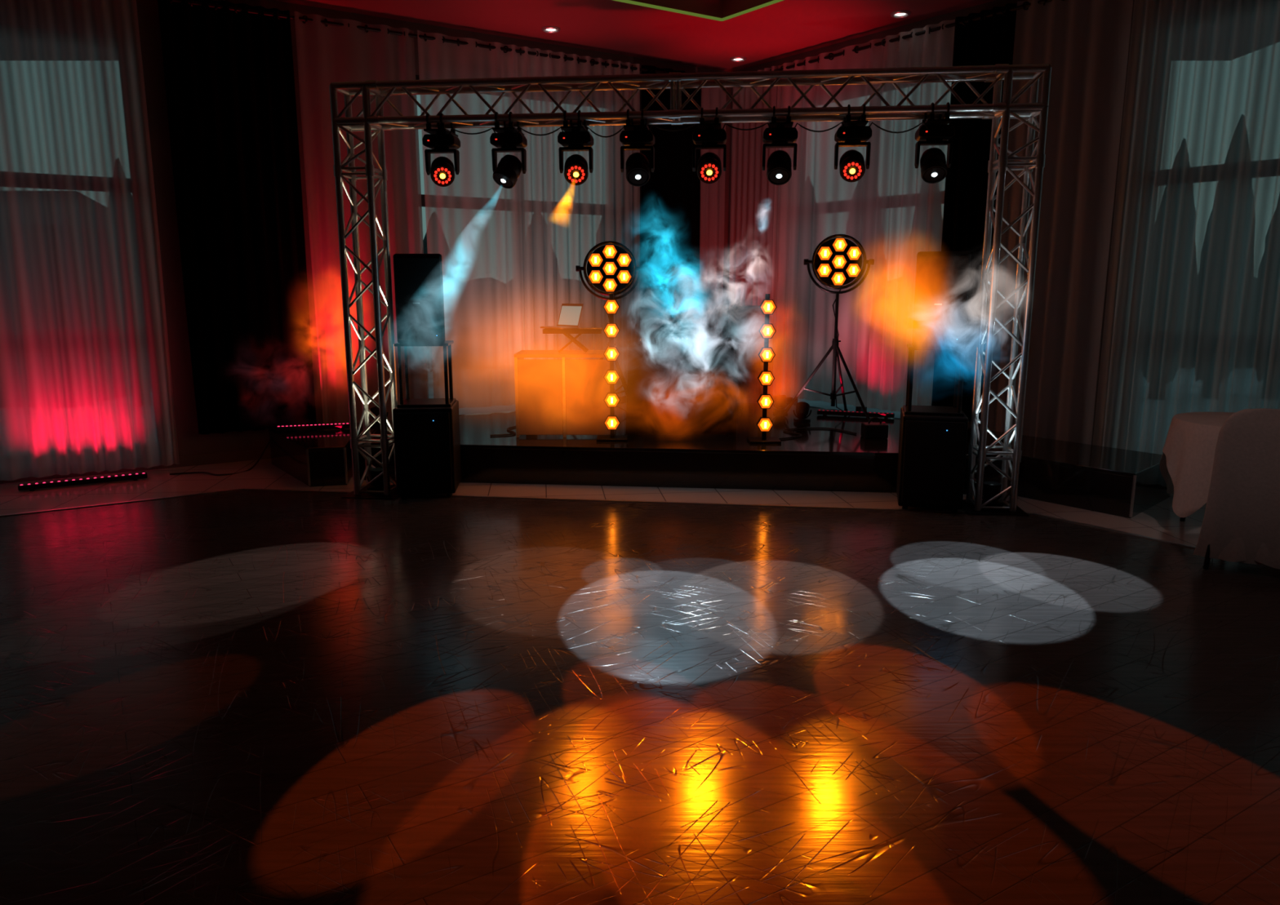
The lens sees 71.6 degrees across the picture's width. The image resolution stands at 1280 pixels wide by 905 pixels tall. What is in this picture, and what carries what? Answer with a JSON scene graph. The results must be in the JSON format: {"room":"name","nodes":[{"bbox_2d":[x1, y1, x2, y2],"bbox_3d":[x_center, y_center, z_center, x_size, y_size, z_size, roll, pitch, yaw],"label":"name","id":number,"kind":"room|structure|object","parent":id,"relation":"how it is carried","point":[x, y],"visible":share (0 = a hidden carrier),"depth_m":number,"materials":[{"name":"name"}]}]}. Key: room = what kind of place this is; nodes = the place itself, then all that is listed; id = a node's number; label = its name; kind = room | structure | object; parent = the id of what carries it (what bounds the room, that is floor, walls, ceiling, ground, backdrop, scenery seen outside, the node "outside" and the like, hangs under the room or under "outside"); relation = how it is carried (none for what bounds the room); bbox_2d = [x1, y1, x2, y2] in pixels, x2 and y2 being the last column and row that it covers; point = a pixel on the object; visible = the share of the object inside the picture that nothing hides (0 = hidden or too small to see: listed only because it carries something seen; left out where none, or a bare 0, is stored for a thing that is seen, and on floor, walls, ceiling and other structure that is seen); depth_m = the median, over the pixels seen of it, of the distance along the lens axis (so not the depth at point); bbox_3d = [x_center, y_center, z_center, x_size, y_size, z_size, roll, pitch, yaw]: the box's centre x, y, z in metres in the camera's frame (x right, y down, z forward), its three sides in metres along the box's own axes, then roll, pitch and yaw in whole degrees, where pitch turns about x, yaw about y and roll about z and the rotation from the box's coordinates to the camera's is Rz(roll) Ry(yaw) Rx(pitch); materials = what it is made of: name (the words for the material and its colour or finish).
{"room":"entertainment venue","nodes":[
{"label":"entertainment venue","id":0,"kind":"room"},
{"bbox_2d":[17,0,731,455],"bbox_3d":[-2.965,-2.204,8.462,10.101,4.420,0.220,-7,12,-31],"label":"wall","id":1,"kind":"structure","parent":0,"point":[189,441],"depth_m":7.96,"materials":[{"name":"paint"}]},
{"bbox_2d":[19,25,64,337],"bbox_3d":[-5.345,-1.599,7.074,2.500,3.500,0.100,-7,12,-31],"label":"window","id":2,"kind":"structure","parent":1,"relation":"in","point":[20,25],"depth_m":7.20,"materials":[{"name":"clear glass"}]},
{"bbox_2d":[0,448,271,484],"bbox_3d":[-3.007,-0.050,8.694,9.251,0.100,0.020,-7,12,-31],"label":"baseboard","id":3,"kind":"structure","parent":1,"relation":"attached to","point":[255,454],"depth_m":8.07,"materials":[{"name":"paint"}]},
{"bbox_2d":[168,0,714,80],"bbox_3d":[-2.942,-3.848,7.949,9.196,0.080,0.204,-7,12,-31],"label":"rail","id":4,"kind":"object","parent":1,"relation":"attached to","point":[193,2],"visible":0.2,"depth_m":8.33,"materials":[{"name":"black metal"}]},
{"bbox_2d":[0,0,179,480],"bbox_3d":[-5.348,-1.680,6.748,2.994,3.920,0.109,-6,12,-31],"label":"curtain","id":5,"kind":"object","parent":4,"relation":"hanging from","point":[87,58],"visible":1,"depth_m":7.23,"materials":[{"name":"white fabric"}]},
{"bbox_2d":[157,0,316,434],"bbox_3d":[-3.507,-2.012,7.841,1.027,3.670,0.100,-6,12,-31],"label":"curtain","id":6,"kind":"object","parent":4,"relation":"hanging from","point":[229,80],"visible":0.98,"depth_m":7.83,"materials":[{"name":"black fabric"}]},
{"bbox_2d":[294,11,428,424],"bbox_3d":[-2.579,-2.000,8.430,1.087,3.910,0.104,-6,12,-31],"label":"curtain","id":7,"kind":"object","parent":4,"relation":"hanging from","point":[326,54],"visible":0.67,"depth_m":8.32,"materials":[{"name":"red fabric"}]},
{"bbox_2d":[417,30,639,408],"bbox_3d":[-1.060,-2.321,9.330,2.463,3.610,0.094,-6,12,-31],"label":"curtain","id":8,"kind":"object","parent":4,"relation":"hanging from","point":[510,257],"visible":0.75,"depth_m":9.22,"materials":[{"name":"white fabric"}]},
{"bbox_2d":[640,65,701,338],"bbox_3d":[0.360,-2.482,10.188,0.816,3.610,0.098,-7,12,-32],"label":"curtain","id":9,"kind":"object","parent":4,"relation":"hanging from","point":[670,198],"visible":0.59,"depth_m":10.17,"materials":[{"name":"black fabric"}]},
{"bbox_2d":[698,80,725,340],"bbox_3d":[0.853,-2.538,10.491,0.329,3.610,0.088,-8,13,-35],"label":"curtain","id":10,"kind":"object","parent":4,"relation":"hanging from","point":[712,195],"visible":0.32,"depth_m":10.51,"materials":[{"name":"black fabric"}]},
{"bbox_2d":[415,75,619,403],"bbox_3d":[-1.282,-2.062,9.550,2.380,3.500,0.100,-7,12,-31],"label":"window","id":11,"kind":"structure","parent":1,"relation":"in","point":[417,77],"depth_m":8.85,"materials":[{"name":"clear glass"}]},
{"bbox_2d":[0,488,1195,548],"bbox_3d":[-0.653,0.628,5.305,12.563,0.014,2.982,1,11,8],"label":"trim","id":12,"kind":"structure","parent":1,"relation":"attached to","point":[322,491],"depth_m":6.58,"materials":[{"name":"wood"}]},
{"bbox_2d":[612,0,784,21],"bbox_3d":[-0.272,-3.647,5.578,12.656,0.186,5.925,1,11,7],"label":"trim","id":13,"kind":"structure","parent":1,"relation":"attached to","point":[628,2],"depth_m":8.08,"materials":[{"name":"paint"}]},
{"bbox_2d":[21,0,995,71],"bbox_3d":[-0.500,-3.390,3.435,16.000,0.440,16.000,0,11,0],"label":"ceiling","id":14,"kind":"structure","parent":0,"point":[784,28],"depth_m":8.40,"materials":[{"name":"paint"}]},
{"bbox_2d":[541,26,560,33],"bbox_3d":[-0.871,-4.144,8.686,0.186,0.036,0.186,0,11,0],"label":"recessed light","id":15,"kind":"object","parent":14,"relation":"in","point":[550,29],"visible":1,"depth_m":8.67,"materials":[{"name":"metal"}]},
{"bbox_2d":[729,56,746,62],"bbox_3d":[1.085,-4.356,9.816,0.186,0.036,0.186,0,11,0],"label":"recessed light","id":16,"kind":"object","parent":14,"relation":"in","point":[735,59],"visible":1,"depth_m":9.80,"materials":[{"name":"metal"}]},
{"bbox_2d":[889,10,911,17],"bbox_3d":[2.405,-4.053,8.194,0.186,0.036,0.186,0,11,0],"label":"recessed light","id":17,"kind":"object","parent":14,"relation":"in","point":[898,14],"visible":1,"depth_m":8.18,"materials":[{"name":"metal"}]},
{"bbox_2d":[0,458,1279,904],"bbox_3d":[-0.725,0.891,4.185,13.350,0.108,14.700,0,11,0],"label":"floor","id":18,"kind":"structure","parent":0,"point":[243,697],"depth_m":3.47,"materials":[{"name":"laminate"}]},
{"bbox_2d":[17,472,147,491],"bbox_3d":[-4.555,0.237,7.281,0.900,0.056,0.090,-7,12,-31],"label":"bar","id":19,"kind":"object","parent":18,"relation":"on","point":[31,486],"visible":1,"depth_m":7.25,"materials":[{"name":"black plastic"}]},
{"bbox_2d":[169,428,276,475],"bbox_3d":[-3.603,0.015,7.740,0.892,0.343,0.279,-7,12,-32],"label":"cable","id":20,"kind":"object","parent":18,"relation":"on","point":[270,440],"visible":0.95,"depth_m":7.71,"materials":[{"name":"rubber"}]},
{"bbox_2d":[268,422,363,487],"bbox_3d":[-2.688,0.007,7.791,0.851,0.320,1.268,-6,12,-30],"label":"stage platform","id":21,"kind":"object","parent":18,"relation":"on","point":[317,457],"visible":0.77,"depth_m":7.39,"materials":[{"name":"wood"}]},
{"bbox_2d":[276,422,350,432],"bbox_3d":[-2.950,-0.228,8.025,0.620,0.056,0.090,-3,11,-17],"label":"bar","id":22,"kind":"object","parent":21,"relation":"on","point":[345,425],"visible":1,"depth_m":7.99,"materials":[{"name":"black plastic"}]},
{"bbox_2d":[392,400,461,497],"bbox_3d":[-1.659,-0.034,6.962,0.440,0.690,0.521,-1,11,-6],"label":"subwoofer","id":23,"kind":"object","parent":18,"relation":"on","point":[427,442],"visible":0.98,"depth_m":6.72,"materials":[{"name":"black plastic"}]},
{"bbox_2d":[395,412,452,491],"bbox_3d":[-1.634,-0.004,6.717,0.400,0.600,0.016,-1,11,-6],"label":"grille","id":24,"kind":"object","parent":23,"relation":"attached to","point":[424,440],"depth_m":6.71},
{"bbox_2d":[394,340,455,407],"bbox_3d":[-1.660,-0.615,6.884,0.400,0.480,0.380,-1,11,-6],"label":"speaker stand","id":25,"kind":"object","parent":23,"relation":"on","point":[446,402],"visible":0.88,"depth_m":6.77,"materials":[{"name":"black metal"}]},
{"bbox_2d":[392,253,445,343],"bbox_3d":[-1.659,-1.173,6.766,0.355,0.660,0.388,-1,11,-6],"label":"speaker","id":26,"kind":"object","parent":25,"relation":"on","point":[418,277],"visible":1,"depth_m":6.58},
{"bbox_2d":[358,397,1012,495],"bbox_3d":[0.245,-0.179,8.784,5.748,0.320,3.902,0,11,0],"label":"stage","id":27,"kind":"object","parent":18,"relation":"on","point":[820,460],"visible":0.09,"depth_m":7.23,"materials":[{"name":"metal"}]},
{"bbox_2d":[369,406,388,425],"bbox_3d":[-2.450,-0.358,8.331,0.178,0.188,0.136,0,11,0],"label":"light","id":28,"kind":"object","parent":27,"relation":"on","point":[375,410],"visible":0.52,"depth_m":8.27,"materials":[{"name":"black plastic"}]},
{"bbox_2d":[489,426,515,436],"bbox_3d":[-0.937,-0.237,8.182,0.337,0.012,1.209,10,15,44],"label":"cable","id":29,"kind":"object","parent":27,"relation":"on","point":[508,428],"visible":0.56,"depth_m":7.77,"materials":[{"name":"rubber"}]},
{"bbox_2d":[514,350,610,437],"bbox_3d":[-0.650,-0.528,7.837,0.840,0.715,0.500,0,11,0],"label":"booth","id":30,"kind":"object","parent":27,"relation":"on","point":[563,397],"visible":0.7,"depth_m":7.59,"materials":[{"name":"fabric"}]},
{"bbox_2d":[514,350,604,357],"bbox_3d":[-0.650,-0.865,7.774,0.840,0.030,0.500,0,11,0],"label":"countertop","id":31,"kind":"structure","parent":30,"relation":"on","point":[522,353],"depth_m":7.58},
{"bbox_2d":[542,328,602,352],"bbox_3d":[-0.580,-0.979,7.729,0.500,0.206,0.306,0,11,0],"label":"laptop stand","id":32,"kind":"object","parent":30,"relation":"on","point":[566,332],"visible":0.95,"depth_m":7.57,"materials":[{"name":"black plastic"}]},
{"bbox_2d":[540,303,583,328],"bbox_3d":[-0.678,-1.186,7.717,0.280,0.209,0.265,10,14,42],"label":"laptop","id":33,"kind":"object","parent":32,"relation":"on","point":[570,316],"visible":1,"depth_m":7.76,"materials":[{"name":"silver metal"}]},
{"bbox_2d":[542,328,602,333],"bbox_3d":[-0.580,-1.060,7.714,0.500,0.040,0.306,0,11,0],"label":"shelf","id":34,"kind":"object","parent":32,"relation":"attached to","point":[580,331],"depth_m":7.56,"materials":[{"name":"plastic"}]},
{"bbox_2d":[575,240,644,411],"bbox_3d":[-0.383,-1.199,8.720,0.846,1.709,0.897,0,11,0],"label":"lamp","id":35,"kind":"object","parent":27,"relation":"on","point":[610,268],"visible":0.84,"depth_m":8.57,"materials":[{"name":"black metal"}]},
{"bbox_2d":[596,293,627,441],"bbox_3d":[-0.235,-0.710,7.436,0.260,1.220,0.220,0,11,0],"label":"light bar","id":36,"kind":"object","parent":27,"relation":"on","point":[611,330],"visible":1,"depth_m":7.39,"materials":[{"name":"black metal"}]},
{"bbox_2d":[626,344,733,432],"bbox_3d":[0.360,-0.596,8.078,0.975,0.740,0.593,0,11,0],"label":"booth","id":37,"kind":"object","parent":27,"relation":"on","point":[670,389],"visible":0.97,"depth_m":7.80,"materials":[{"name":"black metal"}]},
{"bbox_2d":[640,337,721,346],"bbox_3d":[0.360,-0.995,7.953,0.720,0.077,0.340,0,11,0],"label":"mixer","id":38,"kind":"object","parent":37,"relation":"on","point":[646,341],"visible":1,"depth_m":7.79,"materials":[{"name":"black plastic"}]},
{"bbox_2d":[737,387,742,398],"bbox_3d":[1.050,-0.634,9.807,0.178,0.188,0.144,0,11,0],"label":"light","id":39,"kind":"object","parent":27,"relation":"on","point":[739,389],"visible":0.23,"depth_m":9.75,"materials":[{"name":"black plastic"}]},
{"bbox_2d":[729,305,769,431],"bbox_3d":[0.980,-0.759,7.997,0.320,1.110,0.360,0,11,0],"label":"equipment rack","id":40,"kind":"object","parent":27,"relation":"on","point":[747,321],"visible":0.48,"depth_m":7.77,"materials":[{"name":"black plastic"}]},
{"bbox_2d":[746,293,781,444],"bbox_3d":[1.040,-0.692,7.338,0.260,1.220,0.220,0,11,0],"label":"light bar","id":41,"kind":"object","parent":27,"relation":"on","point":[767,307],"visible":1,"depth_m":7.30,"materials":[{"name":"black metal"}]},
{"bbox_2d":[772,395,789,412],"bbox_3d":[1.450,-0.507,9.165,0.178,0.175,0.129,0,11,0],"label":"light","id":42,"kind":"object","parent":27,"relation":"on","point":[780,401],"visible":0.97,"depth_m":9.12,"materials":[{"name":"black plastic"}]},
{"bbox_2d":[793,401,811,422],"bbox_3d":[1.548,-0.389,8.477,0.166,0.196,0.154,-4,11,-20],"label":"light","id":43,"kind":"object","parent":27,"relation":"on","point":[802,408],"visible":1,"depth_m":8.44,"materials":[{"name":"black plastic"}]},
{"bbox_2d":[778,427,856,439],"bbox_3d":[1.446,-0.175,7.852,0.816,0.012,0.438,-4,11,-22],"label":"cable","id":44,"kind":"object","parent":27,"relation":"on","point":[784,430],"visible":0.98,"depth_m":7.97,"materials":[{"name":"rubber"}]},
{"bbox_2d":[780,234,874,422],"bbox_3d":[1.809,-1.213,8.631,0.846,1.769,0.897,1,11,3],"label":"lamp","id":45,"kind":"object","parent":27,"relation":"on","point":[836,262],"visible":0.98,"depth_m":8.49,"materials":[{"name":"black metal"}]},
{"bbox_2d":[817,409,894,418],"bbox_3d":[2.150,-0.385,8.861,0.750,0.056,0.090,4,11,20],"label":"bar","id":46,"kind":"object","parent":27,"relation":"on","point":[886,415],"visible":0.94,"depth_m":8.84,"materials":[{"name":"black plastic"}]},
{"bbox_2d":[860,417,888,439],"bbox_3d":[2.020,-0.218,7.640,0.200,0.178,0.160,0,11,0],"label":"box","id":47,"kind":"object","parent":27,"relation":"on","point":[869,430],"visible":1,"depth_m":7.57,"materials":[{"name":"black plastic"}]},
{"bbox_2d":[328,63,1051,515],"bbox_3d":[0.252,-1.126,6.453,5.061,3.032,0.420,1,11,6],"label":"lighting truss","id":48,"kind":"object","parent":18,"relation":"on","point":[997,111],"visible":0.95,"depth_m":6.25,"materials":[{"name":"metal"}]},
{"bbox_2d":[366,467,383,491],"bbox_3d":[-2.055,0.214,6.958,0.178,0.170,0.130,0,11,0],"label":"light","id":49,"kind":"object","parent":48,"relation":"on","point":[378,485],"visible":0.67,"depth_m":6.92,"materials":[{"name":"black plastic"}]},
{"bbox_2d":[422,113,460,186],"bbox_3d":[-1.437,-2.179,6.442,0.236,0.495,0.320,1,11,6],"label":"light","id":50,"kind":"object","parent":48,"relation":"attached to","point":[442,171],"visible":0.95,"depth_m":6.38,"materials":[{"name":"black metal"}]},
{"bbox_2d":[448,128,497,137],"bbox_3d":[-1.190,-2.271,6.306,0.364,0.068,0.010,1,11,6],"label":"power cable","id":51,"kind":"object","parent":48,"relation":"hanging from","point":[451,128],"visible":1,"depth_m":6.30,"materials":[{"name":"rubber"}]},
{"bbox_2d":[489,111,527,188],"bbox_3d":[-0.943,-2.163,6.391,0.236,0.507,0.320,1,11,6],"label":"light","id":52,"kind":"object","parent":48,"relation":"attached to","point":[506,174],"visible":0.95,"depth_m":6.34,"materials":[{"name":"black metal"}]},
{"bbox_2d":[515,127,565,137],"bbox_3d":[-0.700,-2.259,6.254,0.356,0.064,0.010,1,11,6],"label":"power cable","id":53,"kind":"object","parent":48,"relation":"hanging from","point":[560,127],"visible":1,"depth_m":6.25,"materials":[{"name":"rubber"}]},
{"bbox_2d":[557,110,593,185],"bbox_3d":[-0.457,-2.159,6.338,0.236,0.496,0.320,1,11,6],"label":"light","id":54,"kind":"object","parent":48,"relation":"attached to","point":[575,168],"visible":0.96,"depth_m":6.27,"materials":[{"name":"black metal"}]},
{"bbox_2d":[584,127,627,137],"bbox_3d":[-0.237,-2.240,6.207,0.309,0.072,0.010,1,11,6],"label":"power cable","id":55,"kind":"object","parent":48,"relation":"hanging from","point":[588,128],"visible":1,"depth_m":6.21,"materials":[{"name":"rubber"}]},
{"bbox_2d":[619,108,654,186],"bbox_3d":[-0.018,-2.145,6.292,0.236,0.505,0.320,1,11,6],"label":"light","id":56,"kind":"object","parent":48,"relation":"attached to","point":[637,166],"visible":0.96,"depth_m":6.23,"materials":[{"name":"black metal"}]},
{"bbox_2d":[646,124,701,134],"bbox_3d":[0.235,-2.243,6.154,0.377,0.068,0.010,1,11,6],"label":"power cable","id":57,"kind":"object","parent":48,"relation":"hanging from","point":[695,124],"visible":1,"depth_m":6.15,"materials":[{"name":"rubber"}]},
{"bbox_2d":[692,107,726,183],"bbox_3d":[0.489,-2.140,6.237,0.236,0.496,0.320,1,11,6],"label":"light","id":58,"kind":"object","parent":48,"relation":"attached to","point":[708,166],"visible":0.98,"depth_m":6.17,"materials":[{"name":"black metal"}]},
{"bbox_2d":[720,122,772,133],"bbox_3d":[0.732,-2.232,6.102,0.355,0.066,0.010,1,11,6],"label":"power cable","id":59,"kind":"object","parent":48,"relation":"hanging from","point":[767,123],"visible":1,"depth_m":6.10,"materials":[{"name":"rubber"}]},
{"bbox_2d":[762,106,797,185],"bbox_3d":[0.974,-2.125,6.186,0.236,0.506,0.320,1,11,6],"label":"light","id":60,"kind":"object","parent":48,"relation":"attached to","point":[779,171],"visible":0.98,"depth_m":6.13,"materials":[{"name":"black metal"}]},
{"bbox_2d":[791,122,845,132],"bbox_3d":[1.222,-2.217,6.050,0.365,0.065,0.010,1,11,6],"label":"power cable","id":61,"kind":"object","parent":48,"relation":"hanging from","point":[841,122],"visible":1,"depth_m":6.05,"materials":[{"name":"rubber"}]},
{"bbox_2d":[834,104,871,182],"bbox_3d":[1.469,-2.120,6.133,0.236,0.497,0.320,1,11,6],"label":"light","id":62,"kind":"object","parent":48,"relation":"attached to","point":[851,163],"visible":0.98,"depth_m":6.07,"materials":[{"name":"black metal"}]},
{"bbox_2d":[866,121,928,133],"bbox_3d":[1.741,-2.197,5.997,0.414,0.076,0.010,1,11,6],"label":"power cable","id":63,"kind":"object","parent":48,"relation":"hanging from","point":[926,126],"visible":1,"depth_m":6.00,"materials":[{"name":"rubber"}]},
{"bbox_2d":[914,102,955,183],"bbox_3d":[2.013,-2.104,6.076,0.236,0.507,0.320,1,11,6],"label":"light","id":64,"kind":"object","parent":48,"relation":"attached to","point":[933,166],"visible":0.96,"depth_m":6.02,"materials":[{"name":"black metal"}]},
{"bbox_2d":[982,481,1003,506],"bbox_3d":[2.559,0.306,6.467,0.178,0.170,0.130,0,11,0],"label":"light","id":65,"kind":"object","parent":48,"relation":"on","point":[990,489],"visible":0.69,"depth_m":6.43,"materials":[{"name":"black plastic"}]},
{"bbox_2d":[896,407,968,512],"bbox_3d":[2.137,0.047,6.530,0.440,0.690,0.521,3,11,14],"label":"subwoofer","id":66,"kind":"object","parent":18,"relation":"on","point":[932,449],"visible":0.96,"depth_m":6.29,"materials":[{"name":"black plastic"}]},
{"bbox_2d":[902,343,968,416],"bbox_3d":[2.140,-0.534,6.452,0.400,0.480,0.380,3,11,14],"label":"speaker stand","id":67,"kind":"object","parent":66,"relation":"on","point":[955,411],"visible":0.91,"depth_m":6.35,"materials":[{"name":"black metal"}]},
{"bbox_2d":[911,251,971,347],"bbox_3d":[2.137,-1.092,6.334,0.355,0.660,0.388,3,11,14],"label":"speaker","id":68,"kind":"object","parent":67,"relation":"on","point":[942,277],"visible":1,"depth_m":6.15},
{"bbox_2d":[991,431,1172,518],"bbox_3d":[3.304,0.134,7.114,0.936,0.320,1.676,-8,13,-36],"label":"stage platform","id":69,"kind":"object","parent":18,"relation":"on","point":[1120,482],"visible":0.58,"depth_m":6.57,"materials":[{"name":"wood"}]},
{"bbox_2d":[1159,412,1234,521],"bbox_3d":[3.996,0.155,5.876,0.978,0.736,0.972,4,11,21],"label":"tablecloth","id":70,"kind":"object","parent":18,"relation":"on","point":[1187,460],"visible":0.49,"depth_m":5.73,"materials":[{"name":"beige fabric"}]},
{"bbox_2d":[1193,408,1279,569],"bbox_3d":[3.521,0.199,5.024,0.570,0.946,0.514,7,13,34],"label":"banquet chair","id":71,"kind":"object","parent":18,"relation":"on","point":[1241,522],"visible":1,"depth_m":4.88,"materials":[{"name":"beige fabric"}]},
{"bbox_2d":[726,0,1134,444],"bbox_3d":[3.412,-2.116,7.991,0.220,4.420,8.104,-8,13,-37],"label":"wall","id":72,"kind":"structure","parent":0,"point":[988,6],"depth_m":8.62,"materials":[{"name":"paint"}]},
{"bbox_2d":[787,397,866,412],"bbox_3d":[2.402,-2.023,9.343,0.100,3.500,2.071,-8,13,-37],"label":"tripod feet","id":73,"kind":"structure","parent":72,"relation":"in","point":[790,399],"depth_m":9.63,"materials":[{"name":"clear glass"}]},
{"bbox_2d":[741,0,1052,79],"bbox_3d":[3.320,-3.764,7.498,0.204,0.080,7.198,-8,13,-37],"label":"rail","id":74,"kind":"object","parent":72,"relation":"attached to","point":[1040,2],"visible":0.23,"depth_m":8.26,"materials":[{"name":"black metal"}]},
{"bbox_2d":[728,66,777,394],"bbox_3d":[1.285,-2.499,10.280,0.096,3.610,0.672,-8,13,-35],"label":"curtain","id":75,"kind":"object","parent":74,"relation":"hanging from","point":[752,194],"visible":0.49,"depth_m":10.27,"materials":[{"name":"red fabric"}]},
{"bbox_2d":[769,19,955,411],"bbox_3d":[2.163,-2.291,9.169,0.086,3.610,2.181,-8,13,-37],"label":"curtain","id":76,"kind":"object","parent":74,"relation":"hanging from","point":[895,215],"visible":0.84,"depth_m":9.08,"materials":[{"name":"grey fabric"}]},
{"bbox_2d":[931,3,1017,421],"bbox_3d":[3.013,-2.086,8.077,0.096,3.610,0.570,-8,13,-36],"label":"curtain","id":77,"kind":"object","parent":74,"relation":"hanging from","point":[989,41],"visible":0.64,"depth_m":8.04,"materials":[{"name":"black fabric"}]},
{"bbox_2d":[986,0,1133,444],"bbox_3d":[3.489,-1.826,7.503,0.102,3.910,0.964,-8,13,-37],"label":"curtain","id":78,"kind":"object","parent":74,"relation":"hanging from","point":[1085,43],"visible":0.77,"depth_m":7.40,"materials":[{"name":"brown fabric"}]},
{"bbox_2d":[1092,0,1279,454],"bbox_3d":[4.583,-1.560,6.109,0.111,3.920,2.584,-8,13,-37],"label":"curtain","id":79,"kind":"object","parent":74,"relation":"hanging from","point":[1192,322],"visible":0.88,"depth_m":6.64,"materials":[{"name":"grey fabric"}]},
{"label":"outside","id":80,"kind":"structure","parent":0,"visible":0},
{"bbox_2d":[65,369,933,442],"bbox_3d":[0.000,-2.210,21.460,60.000,0.050,37.000,0,11,0],"label":"ground","id":81,"kind":"structure","parent":80,"point":[466,411],"depth_m":12.95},
{"bbox_2d":[40,191,72,408],"bbox_3d":[-9.900,-2.465,13.985,3.400,3.200,2.800,0,11,0],"label":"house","id":82,"kind":"structure","parent":81,"relation":"on","point":[40,191],"depth_m":12.76,"materials":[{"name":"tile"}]},
{"bbox_2d":[422,233,432,372],"bbox_3d":[-3.604,-2.720,15.752,0.849,3.052,0.834,0,11,0],"label":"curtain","id":83,"kind":"object","parent":81,"relation":"on","point":[425,251],"visible":0.05,"depth_m":15.67,"materials":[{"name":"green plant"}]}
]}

